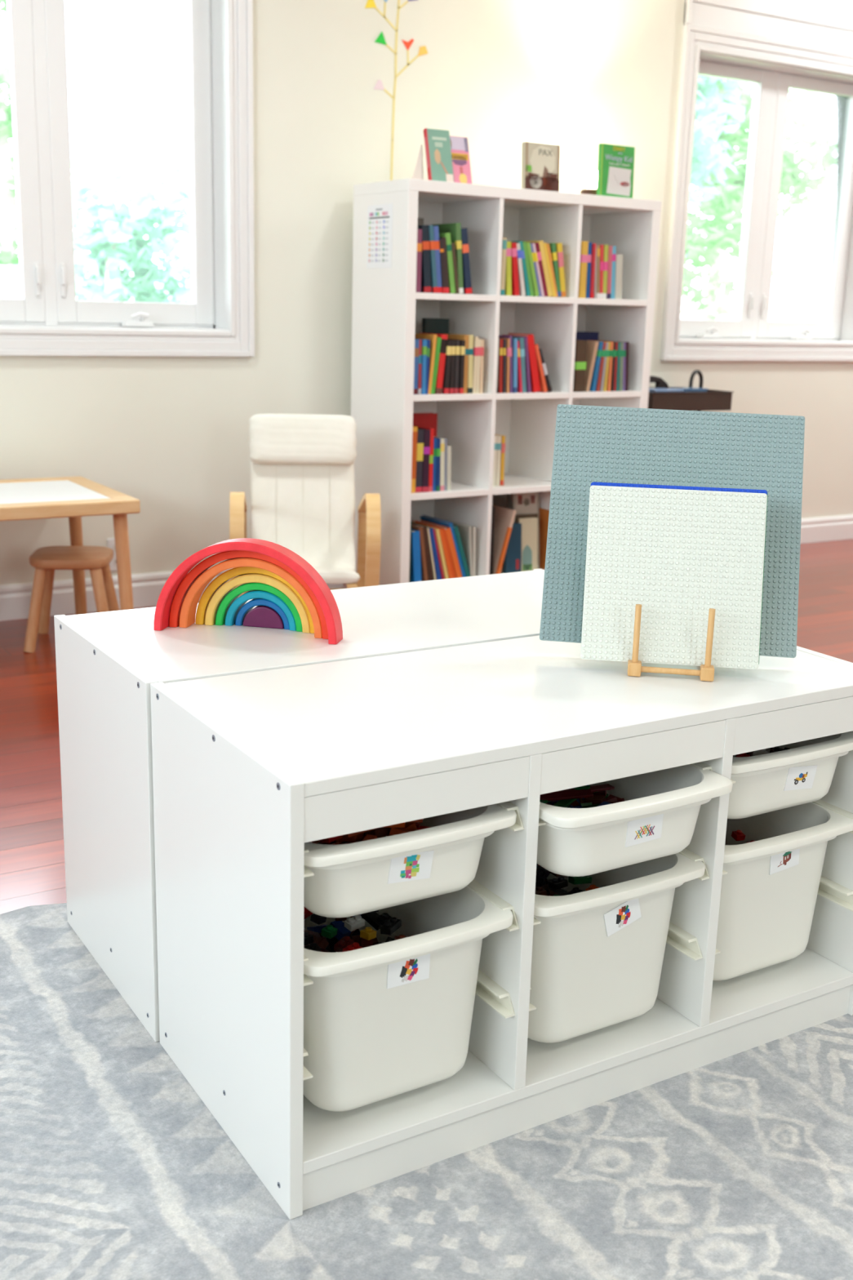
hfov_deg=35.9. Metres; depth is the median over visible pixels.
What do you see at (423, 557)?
book
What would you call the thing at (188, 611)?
arch
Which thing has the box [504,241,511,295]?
book
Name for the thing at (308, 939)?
brick
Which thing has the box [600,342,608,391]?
book
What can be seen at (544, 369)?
book
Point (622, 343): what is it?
book
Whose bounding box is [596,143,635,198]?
picture book
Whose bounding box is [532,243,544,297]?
book
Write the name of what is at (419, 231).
book
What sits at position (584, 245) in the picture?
book
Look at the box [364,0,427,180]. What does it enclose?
wall decal
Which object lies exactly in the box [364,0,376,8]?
flower
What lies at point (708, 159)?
tree
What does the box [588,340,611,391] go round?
book
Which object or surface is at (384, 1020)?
storage bin
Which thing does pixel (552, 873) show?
brick
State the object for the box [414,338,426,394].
book
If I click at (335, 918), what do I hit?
brick
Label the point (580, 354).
book
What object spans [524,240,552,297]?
book
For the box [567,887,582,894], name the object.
brick
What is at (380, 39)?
flower
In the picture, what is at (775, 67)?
window
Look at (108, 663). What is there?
storage cabinet
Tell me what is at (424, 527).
book
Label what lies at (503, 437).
book
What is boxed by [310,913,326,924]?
brick
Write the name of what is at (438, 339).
book
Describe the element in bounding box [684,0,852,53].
window blind
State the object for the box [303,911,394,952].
heap
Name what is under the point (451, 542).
book
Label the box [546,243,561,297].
book
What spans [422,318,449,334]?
picture book
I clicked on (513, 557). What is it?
picture book
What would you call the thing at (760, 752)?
brick
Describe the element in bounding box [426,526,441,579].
book
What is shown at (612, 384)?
book
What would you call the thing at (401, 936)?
brick
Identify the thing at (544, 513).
book
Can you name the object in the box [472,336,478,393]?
book
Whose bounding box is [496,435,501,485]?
book
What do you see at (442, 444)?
book
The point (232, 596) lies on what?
arch
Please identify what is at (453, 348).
book
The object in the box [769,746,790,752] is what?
brick
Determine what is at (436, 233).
book
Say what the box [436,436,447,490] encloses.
book
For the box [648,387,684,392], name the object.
plastic box
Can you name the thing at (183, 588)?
arch
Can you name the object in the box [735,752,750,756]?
brick
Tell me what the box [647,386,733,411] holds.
tray
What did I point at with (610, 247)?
book
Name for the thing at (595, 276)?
book
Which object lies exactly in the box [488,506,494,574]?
book
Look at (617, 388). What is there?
book
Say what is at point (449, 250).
book
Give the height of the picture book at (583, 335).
0.222 m
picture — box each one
[400,854,420,878]
[400,958,417,982]
[431,136,453,182]
[515,492,537,523]
[515,559,519,569]
[522,544,532,570]
[616,904,630,927]
[635,824,654,839]
[777,851,791,866]
[794,772,807,784]
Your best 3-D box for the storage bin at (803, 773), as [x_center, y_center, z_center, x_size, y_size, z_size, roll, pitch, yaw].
[0.446,0.169,2.091,0.300,0.106,0.414,-7,17,-31]
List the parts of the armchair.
frame, seat frame, frame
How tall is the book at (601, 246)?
0.199 m
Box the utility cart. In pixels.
[647,369,733,411]
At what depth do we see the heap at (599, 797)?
1.89 m
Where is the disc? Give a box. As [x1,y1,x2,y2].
[243,605,284,628]
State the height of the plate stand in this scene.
0.106 m
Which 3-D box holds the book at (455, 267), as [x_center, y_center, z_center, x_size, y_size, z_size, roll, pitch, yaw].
[0.060,-1.329,4.706,0.040,0.173,0.154,-8,17,-33]
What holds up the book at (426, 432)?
on the bookcase
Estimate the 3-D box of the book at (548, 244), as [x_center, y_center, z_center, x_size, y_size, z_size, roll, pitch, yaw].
[0.427,-1.387,4.940,0.064,0.190,0.150,-8,17,-33]
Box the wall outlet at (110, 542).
[106,538,117,571]
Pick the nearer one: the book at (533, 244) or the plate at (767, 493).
the plate at (767, 493)
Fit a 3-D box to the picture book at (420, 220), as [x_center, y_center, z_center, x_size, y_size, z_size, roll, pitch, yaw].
[-0.051,-1.389,4.754,0.085,0.263,0.033,-8,17,-33]
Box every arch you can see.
[153,537,342,644]
[168,550,328,639]
[178,557,322,638]
[195,566,314,633]
[204,573,310,632]
[215,582,302,631]
[225,590,296,631]
[235,598,289,629]
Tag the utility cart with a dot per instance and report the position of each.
(710, 400)
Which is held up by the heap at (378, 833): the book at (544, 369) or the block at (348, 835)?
the block at (348, 835)
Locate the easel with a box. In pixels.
[412,144,423,179]
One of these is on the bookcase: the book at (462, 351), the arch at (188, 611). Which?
the book at (462, 351)
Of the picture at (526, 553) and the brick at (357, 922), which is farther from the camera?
the picture at (526, 553)
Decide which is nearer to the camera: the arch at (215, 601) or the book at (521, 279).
the arch at (215, 601)
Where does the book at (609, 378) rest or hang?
on the bookcase
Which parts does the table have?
drawing panel, table frame, leg, leg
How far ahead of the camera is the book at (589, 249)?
4.98 m
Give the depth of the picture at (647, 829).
1.73 m
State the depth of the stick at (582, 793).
1.87 m
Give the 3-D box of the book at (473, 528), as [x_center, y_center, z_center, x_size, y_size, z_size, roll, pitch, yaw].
[0.127,-0.348,5.066,0.011,0.207,0.200,-10,18,-32]
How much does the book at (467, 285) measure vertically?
0.226 m
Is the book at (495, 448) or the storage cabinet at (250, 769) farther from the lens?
the book at (495, 448)
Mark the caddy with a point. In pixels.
(660, 383)
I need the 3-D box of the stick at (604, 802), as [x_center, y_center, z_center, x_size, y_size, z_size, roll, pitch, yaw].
[0.242,0.237,1.826,0.018,0.016,0.090,8,16,23]
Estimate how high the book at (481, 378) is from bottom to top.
0.192 m
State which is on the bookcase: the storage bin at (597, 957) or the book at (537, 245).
the book at (537, 245)
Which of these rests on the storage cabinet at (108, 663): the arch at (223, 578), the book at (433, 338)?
the arch at (223, 578)
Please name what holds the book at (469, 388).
on the bookcase
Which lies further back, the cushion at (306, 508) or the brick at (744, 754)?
the cushion at (306, 508)
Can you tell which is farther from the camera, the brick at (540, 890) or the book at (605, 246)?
the book at (605, 246)
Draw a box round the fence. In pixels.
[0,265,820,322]
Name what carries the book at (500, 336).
on the bookcase
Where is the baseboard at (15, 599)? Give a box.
[0,515,852,620]
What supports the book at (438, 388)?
on the bookcase
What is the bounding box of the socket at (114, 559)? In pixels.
[113,558,116,566]
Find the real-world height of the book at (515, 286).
0.187 m
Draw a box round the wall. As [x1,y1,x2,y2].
[0,0,852,585]
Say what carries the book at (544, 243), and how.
on the bookcase
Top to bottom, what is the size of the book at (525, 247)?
0.193 m
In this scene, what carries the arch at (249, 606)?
on the storage cabinet at (108, 663)
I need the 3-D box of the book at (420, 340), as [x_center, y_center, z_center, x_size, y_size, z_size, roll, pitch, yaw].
[-0.062,-0.982,4.714,0.013,0.190,0.144,-9,18,-32]
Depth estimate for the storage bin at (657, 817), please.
1.72 m
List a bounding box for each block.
[320,834,344,843]
[345,827,376,837]
[379,822,405,827]
[408,818,423,822]
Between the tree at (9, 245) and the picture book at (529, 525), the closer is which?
the picture book at (529, 525)
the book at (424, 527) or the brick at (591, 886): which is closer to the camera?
the brick at (591, 886)
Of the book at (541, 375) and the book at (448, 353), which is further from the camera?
the book at (541, 375)
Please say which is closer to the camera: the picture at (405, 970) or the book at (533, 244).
the picture at (405, 970)
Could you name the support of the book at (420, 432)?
on the bookcase
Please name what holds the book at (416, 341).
on the bookcase
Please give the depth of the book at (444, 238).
4.62 m
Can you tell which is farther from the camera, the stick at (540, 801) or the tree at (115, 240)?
the tree at (115, 240)
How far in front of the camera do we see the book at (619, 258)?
5.06 m
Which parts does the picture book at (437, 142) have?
spine panel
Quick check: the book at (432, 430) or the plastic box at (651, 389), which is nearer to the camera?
the book at (432, 430)
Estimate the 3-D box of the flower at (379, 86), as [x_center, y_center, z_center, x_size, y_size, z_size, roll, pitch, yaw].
[-0.174,-2.027,4.803,0.045,0.034,0.003,-7,17,-31]
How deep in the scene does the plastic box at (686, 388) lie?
5.51 m
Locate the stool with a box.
[23,546,119,653]
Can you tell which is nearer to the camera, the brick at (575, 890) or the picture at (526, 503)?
the brick at (575, 890)
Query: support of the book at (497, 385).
on the bookcase
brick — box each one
[303,906,313,919]
[303,932,313,945]
[305,942,321,951]
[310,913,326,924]
[320,924,337,938]
[333,916,346,920]
[333,936,354,951]
[342,942,362,951]
[344,914,364,931]
[360,926,376,940]
[377,912,391,925]
[380,916,401,934]
[394,934,413,940]
[534,886,546,895]
[535,866,550,883]
[548,875,568,889]
[550,871,562,876]
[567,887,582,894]
[568,875,591,884]
[585,884,599,891]
[731,829,745,840]
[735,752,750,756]
[749,748,768,755]
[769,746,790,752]
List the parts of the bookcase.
panel, shelf, shelf, shelf, panel, shelf, shelf, shelf, shelf, shelf, panel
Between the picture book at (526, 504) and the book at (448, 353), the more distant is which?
the picture book at (526, 504)
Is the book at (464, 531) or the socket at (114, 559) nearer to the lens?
the socket at (114, 559)
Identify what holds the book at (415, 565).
on the bookcase
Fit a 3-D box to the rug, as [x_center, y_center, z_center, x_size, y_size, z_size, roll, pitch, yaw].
[0.369,0.840,1.118,3.400,0.012,3.397,-7,17,-31]
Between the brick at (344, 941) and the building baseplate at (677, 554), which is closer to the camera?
the brick at (344, 941)
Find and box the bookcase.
[351,178,662,585]
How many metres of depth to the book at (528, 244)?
4.83 m
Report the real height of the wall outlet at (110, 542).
0.118 m
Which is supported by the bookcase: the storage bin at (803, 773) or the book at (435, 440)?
the book at (435, 440)
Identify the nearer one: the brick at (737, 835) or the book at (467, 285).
the brick at (737, 835)
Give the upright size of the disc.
0.035 m
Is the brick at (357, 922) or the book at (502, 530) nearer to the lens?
the brick at (357, 922)
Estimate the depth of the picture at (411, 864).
1.60 m
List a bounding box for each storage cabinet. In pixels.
[53,568,544,1041]
[150,635,852,1219]
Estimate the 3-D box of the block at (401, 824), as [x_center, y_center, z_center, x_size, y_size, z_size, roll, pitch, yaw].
[-0.047,0.229,1.680,0.040,0.010,0.034,2,14,1]
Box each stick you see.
[539,788,592,800]
[539,800,550,803]
[552,785,590,807]
[555,783,614,792]
[597,800,612,806]
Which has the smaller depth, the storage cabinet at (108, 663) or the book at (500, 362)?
the storage cabinet at (108, 663)
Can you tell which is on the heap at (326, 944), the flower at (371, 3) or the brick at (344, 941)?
the brick at (344, 941)
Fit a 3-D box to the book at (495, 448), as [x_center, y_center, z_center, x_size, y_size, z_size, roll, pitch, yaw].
[0.217,-0.697,5.054,0.016,0.189,0.160,-8,17,-33]
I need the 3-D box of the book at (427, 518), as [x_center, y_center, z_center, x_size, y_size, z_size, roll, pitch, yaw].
[0.064,-0.351,5.022,0.089,0.231,0.200,-8,17,-33]
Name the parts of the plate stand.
rail, rail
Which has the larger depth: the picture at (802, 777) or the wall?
the wall
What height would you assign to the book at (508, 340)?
0.198 m
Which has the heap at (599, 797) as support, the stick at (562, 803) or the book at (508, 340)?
the stick at (562, 803)
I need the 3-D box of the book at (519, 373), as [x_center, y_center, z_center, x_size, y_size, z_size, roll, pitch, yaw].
[0.307,-1.032,4.954,0.036,0.190,0.148,-8,17,-33]
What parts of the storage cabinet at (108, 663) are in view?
panel, panel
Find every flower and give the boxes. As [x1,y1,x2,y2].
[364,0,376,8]
[373,80,384,89]
[374,31,386,44]
[401,39,413,50]
[417,46,427,56]
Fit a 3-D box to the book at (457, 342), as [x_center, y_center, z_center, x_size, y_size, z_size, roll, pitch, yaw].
[0.072,-0.999,4.798,0.017,0.189,0.142,-7,17,-33]
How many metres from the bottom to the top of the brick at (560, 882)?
0.016 m
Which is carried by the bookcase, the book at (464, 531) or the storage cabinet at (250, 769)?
the book at (464, 531)
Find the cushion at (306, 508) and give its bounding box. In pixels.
[250,460,359,583]
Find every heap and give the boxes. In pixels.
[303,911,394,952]
[307,822,431,844]
[535,865,568,896]
[545,784,624,808]
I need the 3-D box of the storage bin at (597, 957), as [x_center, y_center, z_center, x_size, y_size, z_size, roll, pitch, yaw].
[0.167,0.402,1.962,0.300,0.235,0.414,-7,17,-31]
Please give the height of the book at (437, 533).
0.212 m
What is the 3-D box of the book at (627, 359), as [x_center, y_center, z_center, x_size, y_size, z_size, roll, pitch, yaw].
[0.749,-1.093,5.242,0.025,0.190,0.156,-8,17,-33]
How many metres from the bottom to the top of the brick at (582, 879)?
0.018 m
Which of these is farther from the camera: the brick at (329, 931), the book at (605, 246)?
the book at (605, 246)
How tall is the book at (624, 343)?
0.190 m
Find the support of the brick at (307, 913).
on the heap at (326, 944)
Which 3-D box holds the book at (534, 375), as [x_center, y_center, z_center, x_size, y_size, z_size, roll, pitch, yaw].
[0.360,-1.052,4.988,0.076,0.214,0.154,-8,17,-33]
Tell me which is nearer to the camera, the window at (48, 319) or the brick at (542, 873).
the brick at (542, 873)
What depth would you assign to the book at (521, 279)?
4.81 m
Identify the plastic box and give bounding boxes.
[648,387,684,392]
[671,386,708,391]
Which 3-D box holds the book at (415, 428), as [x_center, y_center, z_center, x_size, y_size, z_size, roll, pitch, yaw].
[-0.086,-0.664,4.795,0.023,0.237,0.145,-7,17,-33]
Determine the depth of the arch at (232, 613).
2.14 m
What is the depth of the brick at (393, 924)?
1.78 m
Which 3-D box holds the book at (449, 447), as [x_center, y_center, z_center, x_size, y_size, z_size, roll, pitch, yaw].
[0.045,-0.646,4.887,0.016,0.164,0.140,-10,18,-32]
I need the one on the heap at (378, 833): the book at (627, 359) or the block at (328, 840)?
the block at (328, 840)
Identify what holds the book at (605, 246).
on the bookcase
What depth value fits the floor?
3.44 m
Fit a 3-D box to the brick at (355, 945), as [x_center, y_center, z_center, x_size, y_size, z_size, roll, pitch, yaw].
[-0.097,0.405,1.719,0.017,0.016,0.024,11,17,32]
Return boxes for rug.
[0,902,852,1279]
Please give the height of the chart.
0.214 m
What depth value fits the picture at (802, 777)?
1.95 m
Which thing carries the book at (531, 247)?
on the bookcase
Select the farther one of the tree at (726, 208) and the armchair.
the tree at (726, 208)
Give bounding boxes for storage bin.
[302,885,513,1111]
[303,804,516,917]
[527,853,705,1042]
[536,764,733,876]
[712,801,852,980]
[727,731,852,818]
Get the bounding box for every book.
[408,520,412,582]
[410,528,421,582]
[411,426,417,493]
[411,524,428,581]
[412,520,453,578]
[412,521,448,578]
[412,522,433,580]
[413,339,419,394]
[413,413,437,436]
[413,425,434,492]
[414,333,436,394]
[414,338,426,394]
[415,428,424,492]
[415,520,456,577]
[416,229,422,293]
[417,217,423,225]
[417,225,431,293]
[417,339,422,394]
[417,427,430,492]
[418,333,447,394]
[420,515,466,577]
[420,520,462,577]
[422,128,453,182]
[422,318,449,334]
[426,339,430,394]
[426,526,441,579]
[426,527,435,579]
[428,225,437,293]
[431,222,463,293]
[431,337,441,394]
[432,437,437,491]
[432,528,444,578]
[433,226,442,293]
[433,436,444,491]
[434,437,440,491]
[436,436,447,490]
[439,232,455,293]
[439,237,449,293]
[439,238,446,293]
[440,519,472,576]
[441,340,452,394]
[444,333,469,393]
[444,519,475,576]
[446,444,451,490]
[447,339,455,394]
[448,339,460,394]
[449,136,472,184]
[451,243,459,293]
[453,333,473,393]
[453,339,465,394]
[453,524,470,577]
[461,228,472,293]
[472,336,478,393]
[475,338,480,393]
[479,339,484,393]
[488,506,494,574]
[492,505,516,573]
[493,435,497,485]
[494,434,505,485]
[496,338,499,393]
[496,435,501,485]
[497,339,502,393]
[498,335,512,392]
[498,337,510,393]
[499,338,506,393]
[500,237,506,295]
[502,333,540,392]
[503,523,521,573]
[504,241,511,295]
[511,240,530,296]
[511,242,519,295]
[511,335,531,392]
[511,337,517,392]
[511,337,526,392]
[511,492,539,568]
[515,243,525,296]
[516,517,537,571]
[517,341,522,392]
[520,142,560,191]
[522,241,533,296]
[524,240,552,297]
[526,242,538,296]
[529,242,547,297]
[530,243,541,296]
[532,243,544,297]
[534,344,547,392]
[538,348,552,392]
[539,507,549,569]
[543,242,555,297]
[546,243,557,297]
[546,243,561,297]
[555,243,566,297]
[573,339,587,391]
[575,331,599,340]
[577,240,588,297]
[585,242,591,298]
[585,341,599,391]
[587,340,603,391]
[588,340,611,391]
[589,243,595,298]
[591,340,613,391]
[593,244,596,298]
[595,342,606,391]
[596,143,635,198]
[596,244,599,298]
[599,340,623,391]
[600,244,603,298]
[600,340,629,391]
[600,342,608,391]
[601,340,626,391]
[603,244,608,298]
[606,245,613,298]
[610,246,616,298]
[610,342,616,391]
[612,254,622,299]
[613,342,617,391]
[615,342,621,391]
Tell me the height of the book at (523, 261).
0.194 m
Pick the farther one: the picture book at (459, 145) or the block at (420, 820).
the picture book at (459, 145)
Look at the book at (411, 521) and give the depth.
4.82 m
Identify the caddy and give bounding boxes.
[649,375,669,387]
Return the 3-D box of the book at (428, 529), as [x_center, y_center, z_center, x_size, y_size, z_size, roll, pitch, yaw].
[-0.034,-0.331,4.957,0.051,0.220,0.200,-8,17,-33]
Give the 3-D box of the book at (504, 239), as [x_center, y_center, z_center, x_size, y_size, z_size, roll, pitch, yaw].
[0.237,-1.366,4.816,0.016,0.201,0.156,-8,17,-33]
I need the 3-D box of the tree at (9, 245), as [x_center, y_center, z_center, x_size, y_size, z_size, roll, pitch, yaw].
[-4.749,-5.041,14.653,2.040,5.256,2.071,-5,16,-26]
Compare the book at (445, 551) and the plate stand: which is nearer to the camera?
the plate stand
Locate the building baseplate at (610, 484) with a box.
[591,482,767,661]
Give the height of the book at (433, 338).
0.209 m
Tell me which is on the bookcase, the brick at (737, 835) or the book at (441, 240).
the book at (441, 240)
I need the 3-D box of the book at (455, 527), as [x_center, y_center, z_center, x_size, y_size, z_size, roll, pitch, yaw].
[0.081,-0.345,5.032,0.088,0.217,0.200,-8,17,-33]
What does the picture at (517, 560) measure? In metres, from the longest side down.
0.040 x 0.016 x 0.001 m
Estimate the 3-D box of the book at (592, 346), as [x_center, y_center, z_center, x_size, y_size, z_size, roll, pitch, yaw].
[0.600,-1.075,5.151,0.050,0.191,0.155,-8,17,-33]
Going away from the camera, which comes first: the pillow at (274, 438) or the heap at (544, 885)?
the heap at (544, 885)
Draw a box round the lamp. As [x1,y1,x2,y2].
[579,169,597,195]
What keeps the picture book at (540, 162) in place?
on the bookcase
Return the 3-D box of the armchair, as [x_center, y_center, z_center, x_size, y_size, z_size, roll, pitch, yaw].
[-0.404,-0.365,4.332,0.467,0.717,0.521,0,14,-7]
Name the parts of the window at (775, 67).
crank handle, sash, sash, crank handle, pane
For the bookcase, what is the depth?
4.92 m
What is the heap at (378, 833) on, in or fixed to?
in the storage bin at (359, 877)
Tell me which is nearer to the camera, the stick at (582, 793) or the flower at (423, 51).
the stick at (582, 793)
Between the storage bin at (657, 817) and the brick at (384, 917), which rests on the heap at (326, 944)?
the brick at (384, 917)
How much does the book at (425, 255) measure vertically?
0.227 m
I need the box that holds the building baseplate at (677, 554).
[580,485,767,669]
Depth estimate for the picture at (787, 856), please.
1.98 m
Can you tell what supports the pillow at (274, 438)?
on the armchair
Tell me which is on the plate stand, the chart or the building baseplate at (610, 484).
the building baseplate at (610, 484)
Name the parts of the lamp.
bulb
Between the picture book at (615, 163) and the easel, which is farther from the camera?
the picture book at (615, 163)
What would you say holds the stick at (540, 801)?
on the heap at (599, 797)
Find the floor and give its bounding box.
[0,538,852,914]
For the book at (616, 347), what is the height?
0.188 m
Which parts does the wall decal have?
stem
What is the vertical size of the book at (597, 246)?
0.198 m
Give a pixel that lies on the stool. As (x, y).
(97, 559)
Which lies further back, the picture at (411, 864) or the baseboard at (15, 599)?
the baseboard at (15, 599)
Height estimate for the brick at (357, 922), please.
0.016 m
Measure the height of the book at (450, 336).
0.208 m
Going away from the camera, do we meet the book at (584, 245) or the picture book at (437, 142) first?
the picture book at (437, 142)
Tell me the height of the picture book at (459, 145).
0.163 m
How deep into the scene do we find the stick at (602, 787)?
1.91 m
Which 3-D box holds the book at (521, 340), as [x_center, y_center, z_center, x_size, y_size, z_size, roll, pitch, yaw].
[0.324,-1.039,4.957,0.041,0.202,0.136,-8,17,-33]
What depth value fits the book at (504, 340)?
4.86 m
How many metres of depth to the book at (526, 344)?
4.91 m
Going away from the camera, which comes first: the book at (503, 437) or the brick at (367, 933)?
the brick at (367, 933)
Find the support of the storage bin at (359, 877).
in the storage cabinet at (250, 769)
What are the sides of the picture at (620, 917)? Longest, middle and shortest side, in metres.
0.030 x 0.026 x 0.001 m
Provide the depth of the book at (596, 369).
5.10 m
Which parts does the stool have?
leg, leg, seat, leg, leg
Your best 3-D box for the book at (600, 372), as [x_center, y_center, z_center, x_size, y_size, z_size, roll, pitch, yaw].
[0.639,-1.078,5.170,0.034,0.190,0.153,-8,17,-33]
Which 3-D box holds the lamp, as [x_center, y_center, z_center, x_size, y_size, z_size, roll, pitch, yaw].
[0.645,-1.774,5.130,0.094,0.115,0.094,-8,17,-33]
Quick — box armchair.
[229,413,381,597]
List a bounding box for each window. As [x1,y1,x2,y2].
[0,0,254,356]
[660,24,852,361]
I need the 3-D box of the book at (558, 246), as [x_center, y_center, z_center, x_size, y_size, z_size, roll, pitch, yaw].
[0.463,-1.395,4.967,0.055,0.196,0.153,-8,17,-33]
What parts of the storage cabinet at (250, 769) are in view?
panel, rail, rail, rail, panel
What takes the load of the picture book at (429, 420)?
on the bookcase
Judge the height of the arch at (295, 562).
0.153 m
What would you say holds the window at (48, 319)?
in the wall
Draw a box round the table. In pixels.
[0,475,140,614]
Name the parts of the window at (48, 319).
sash, sash, crank handle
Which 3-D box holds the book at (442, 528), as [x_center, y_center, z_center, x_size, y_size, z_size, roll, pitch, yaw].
[0.031,-0.337,5.003,0.077,0.212,0.200,-8,17,-33]
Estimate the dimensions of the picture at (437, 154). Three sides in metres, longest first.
0.156 x 0.086 x 0.001 m
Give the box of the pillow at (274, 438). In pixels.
[248,413,356,464]
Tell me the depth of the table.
4.01 m
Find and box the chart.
[366,203,392,268]
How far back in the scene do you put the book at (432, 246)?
4.59 m
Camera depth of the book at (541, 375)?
4.96 m
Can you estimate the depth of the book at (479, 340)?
4.79 m
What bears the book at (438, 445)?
on the bookcase
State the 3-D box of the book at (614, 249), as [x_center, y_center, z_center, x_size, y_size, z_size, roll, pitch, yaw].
[0.672,-1.426,5.108,0.031,0.196,0.161,-8,17,-33]
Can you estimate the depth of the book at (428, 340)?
4.67 m
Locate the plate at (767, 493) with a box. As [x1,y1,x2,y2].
[758,493,768,664]
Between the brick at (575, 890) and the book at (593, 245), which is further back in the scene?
the book at (593, 245)
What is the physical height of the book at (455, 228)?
0.242 m
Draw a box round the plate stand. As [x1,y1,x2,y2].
[627,604,715,681]
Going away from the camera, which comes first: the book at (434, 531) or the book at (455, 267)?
the book at (455, 267)
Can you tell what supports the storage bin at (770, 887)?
in the storage cabinet at (250, 769)
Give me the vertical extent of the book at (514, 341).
0.198 m
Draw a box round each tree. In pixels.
[0,0,90,298]
[5,133,191,303]
[680,76,826,319]
[684,75,752,257]
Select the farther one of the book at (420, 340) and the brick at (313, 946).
the book at (420, 340)

